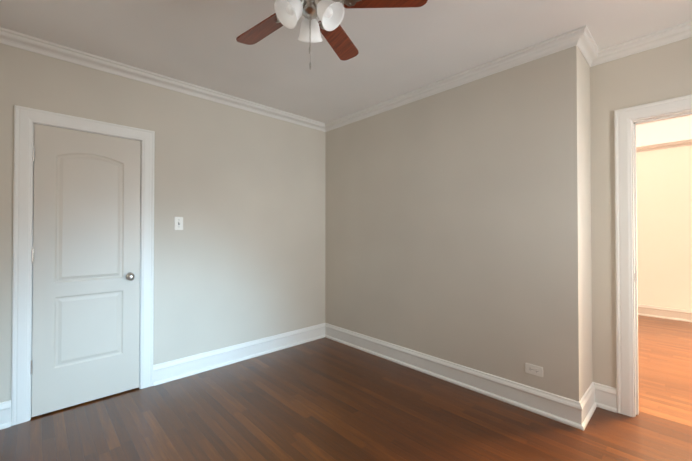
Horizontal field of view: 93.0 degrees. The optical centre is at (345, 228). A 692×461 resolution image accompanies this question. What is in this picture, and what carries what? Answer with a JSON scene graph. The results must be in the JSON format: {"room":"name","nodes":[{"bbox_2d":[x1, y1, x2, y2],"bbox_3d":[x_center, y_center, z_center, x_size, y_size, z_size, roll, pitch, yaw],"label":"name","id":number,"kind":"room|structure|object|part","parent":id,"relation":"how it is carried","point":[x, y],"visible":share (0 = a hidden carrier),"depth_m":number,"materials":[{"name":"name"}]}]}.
{"room":"empty bedroom","nodes":[
{"label":"empty bedroom","id":0,"kind":"room"},
{"bbox_2d":[0,43,324,402],"bbox_3d":[-1.682,0.007,2.789,3.820,2.600,0.120,1,-1,-43],"label":"wall","id":1,"kind":"structure","parent":0,"point":[239,258],"depth_m":3.07,"materials":[{"name":"paint"}]},
{"bbox_2d":[0,400,10,429],"bbox_3d":[-2.560,1.215,1.841,0.957,0.164,0.030,1,-1,-43],"label":"baseboard","id":2,"kind":"structure","parent":1,"relation":"attached to","point":[5,407],"depth_m":2.15,"materials":[{"name":"paint"}]},
{"bbox_2d":[11,105,154,425],"bbox_3d":[-1.956,0.240,2.513,0.831,2.128,0.141,1,-1,-43],"label":"door frame","id":3,"kind":"structure","parent":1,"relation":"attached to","point":[32,262],"depth_m":2.24,"materials":[{"name":"paint"}]},
{"bbox_2d":[31,124,140,416],"bbox_3d":[-1.912,0.283,2.460,0.643,2.018,0.108,1,-1,-43],"label":"door","id":4,"kind":"structure","parent":1,"relation":"in","point":[86,287],"depth_m":2.45,"materials":[{"name":"paint"}]},
{"bbox_3d":[-2.152,0.217,2.255,0.011,1.552,0.011,1,-1,-43],"label":"door hinges","id":5,"kind":"part","parent":4,"relation":"part of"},
{"bbox_3d":[-1.718,0.381,2.619,0.054,0.066,0.073,1,-1,-43],"label":"knob","id":6,"kind":"part","parent":4,"relation":"part of","materials":[{"name":"silver metal"}]},
{"bbox_2d":[0,27,323,131],"bbox_3d":[-1.542,-1.254,2.808,3.610,0.078,0.066,1,-1,-43],"label":"crown molding","id":7,"kind":"structure","parent":1,"relation":"attached to","point":[7,37],"depth_m":2.66,"materials":[{"name":"paint"}]},
{"bbox_2d":[174,217,182,229],"bbox_3d":[-1.470,-0.049,2.893,0.070,0.115,0.022,1,-1,-43],"label":"light switch","id":8,"kind":"object","parent":1,"relation":"attached to","point":[178,223],"visible":1,"depth_m":2.89,"materials":[{"name":"white plastic"}]},
{"bbox_2d":[153,323,323,385],"bbox_3d":[-0.942,1.232,3.375,1.842,0.164,0.030,1,-1,-43],"label":"baseboard","id":9,"kind":"structure","parent":1,"relation":"attached to","point":[176,369],"depth_m":3.20,"materials":[{"name":"paint"}]},
{"bbox_2d":[0,315,691,460],"bbox_3d":[1.853,1.351,2.185,8.140,0.100,5.840,1,-1,-43],"label":"floor","id":10,"kind":"structure","parent":0,"point":[324,399],"depth_m":2.23,"materials":[{"name":"brown wood"}]},
{"bbox_2d":[0,0,691,146],"bbox_3d":[1.853,-1.349,2.214,8.140,0.100,5.840,1,-1,-43],"label":"ceiling","id":11,"kind":"structure","parent":0,"point":[400,50],"depth_m":2.24,"materials":[{"name":"paint"}]},
{"bbox_2d":[236,0,427,69],"bbox_3d":[-0.194,-1.013,1.504,1.026,0.586,1.016,1,-1,-43],"label":"ceiling fan","id":12,"kind":"object","parent":11,"relation":"hanging from","point":[329,14],"visible":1,"depth_m":1.51,"materials":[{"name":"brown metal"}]},
{"bbox_2d":[325,46,591,400],"bbox_3d":[0.794,0.013,3.345,0.540,2.600,2.720,1,-1,-43],"label":"wall","id":13,"kind":"structure","parent":0,"point":[458,225],"depth_m":2.66,"materials":[{"name":"paint"}]},
{"bbox_2d":[324,323,587,430],"bbox_3d":[0.639,1.228,3.082,0.030,0.164,2.630,1,-1,-43],"label":"baseboard","id":14,"kind":"structure","parent":13,"relation":"attached to","point":[571,412],"depth_m":2.65,"materials":[{"name":"paint"}]},
{"bbox_2d":[324,25,591,131],"bbox_3d":[0.669,-1.251,3.050,0.066,0.078,2.576,1,-1,-43],"label":"crown molding","id":15,"kind":"structure","parent":13,"relation":"attached to","point":[581,39],"depth_m":2.62,"materials":[{"name":"paint"}]},
{"bbox_2d":[525,363,542,376],"bbox_3d":[1.347,1.011,2.353,0.008,0.070,0.115,1,-1,-43],"label":"electrical outlet","id":16,"kind":"object","parent":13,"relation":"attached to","point":[533,369],"visible":1,"depth_m":2.35,"materials":[{"name":"beige plastic"}]},
{"bbox_2d":[578,37,603,66],"bbox_3d":[1.691,-1.259,2.289,0.330,0.078,0.066,1,-1,-43],"label":"crown molding","id":17,"kind":"structure","parent":13,"relation":"attached to","point":[593,56],"depth_m":2.37,"materials":[{"name":"paint"}]},
{"bbox_2d":[581,382,603,421],"bbox_3d":[1.707,1.220,2.296,0.400,0.164,0.040,1,-1,-43],"label":"baseboard","id":18,"kind":"structure","parent":13,"relation":"attached to","point":[594,394],"depth_m":2.39,"materials":[{"name":"paint"}]},
{"bbox_2d":[590,37,691,387],"bbox_3d":[2.422,-0.002,1.933,0.120,2.600,1.570,1,-1,-43],"label":"wall","id":19,"kind":"structure","parent":0,"point":[663,72],"depth_m":2.38,"materials":[{"name":"paint"}]},
{"bbox_2d":[596,20,691,64],"bbox_3d":[2.282,-1.263,1.959,0.066,0.078,1.360,1,-1,-43],"label":"crown molding","id":20,"kind":"structure","parent":19,"relation":"attached to","point":[682,31],"depth_m":2.21,"materials":[{"name":"paint"}]},
{"bbox_2d":[614,94,691,416],"bbox_3d":[2.278,0.222,1.980,0.021,2.153,1.016,1,-1,-43],"label":"door frame","id":21,"kind":"structure","parent":19,"relation":"attached to","point":[624,118],"depth_m":2.30,"materials":[{"name":"paint"}]},
{"bbox_2d":[632,109,691,416],"bbox_3d":[2.334,0.263,2.032,0.132,2.073,0.856,1,-1,-43],"label":"doorway","id":22,"kind":"structure","parent":19,"relation":"in","point":[634,216],"depth_m":2.30,"materials":[{"name":"paint"}]},
{"bbox_2d":[636,145,691,309],"bbox_3d":[4.901,0.029,4.812,0.120,2.600,5.440,1,-1,-43],"label":"wall","id":23,"kind":"structure","parent":0,"point":[664,224],"depth_m":4.89,"materials":[{"name":"paint"}]},
{"bbox_2d":[636,139,691,152],"bbox_3d":[4.834,-1.233,4.762,0.066,0.078,5.200,1,-1,-43],"label":"crown molding","id":24,"kind":"structure","parent":23,"relation":"attached to","point":[675,144],"depth_m":4.84,"materials":[{"name":"paint"}]},
{"bbox_2d":[638,304,691,321],"bbox_3d":[4.847,1.246,4.748,0.030,0.164,5.200,1,-1,-43],"label":"baseboard","id":25,"kind":"structure","parent":23,"relation":"attached to","point":[666,313],"depth_m":4.85,"materials":[{"name":"paint"}]}
]}

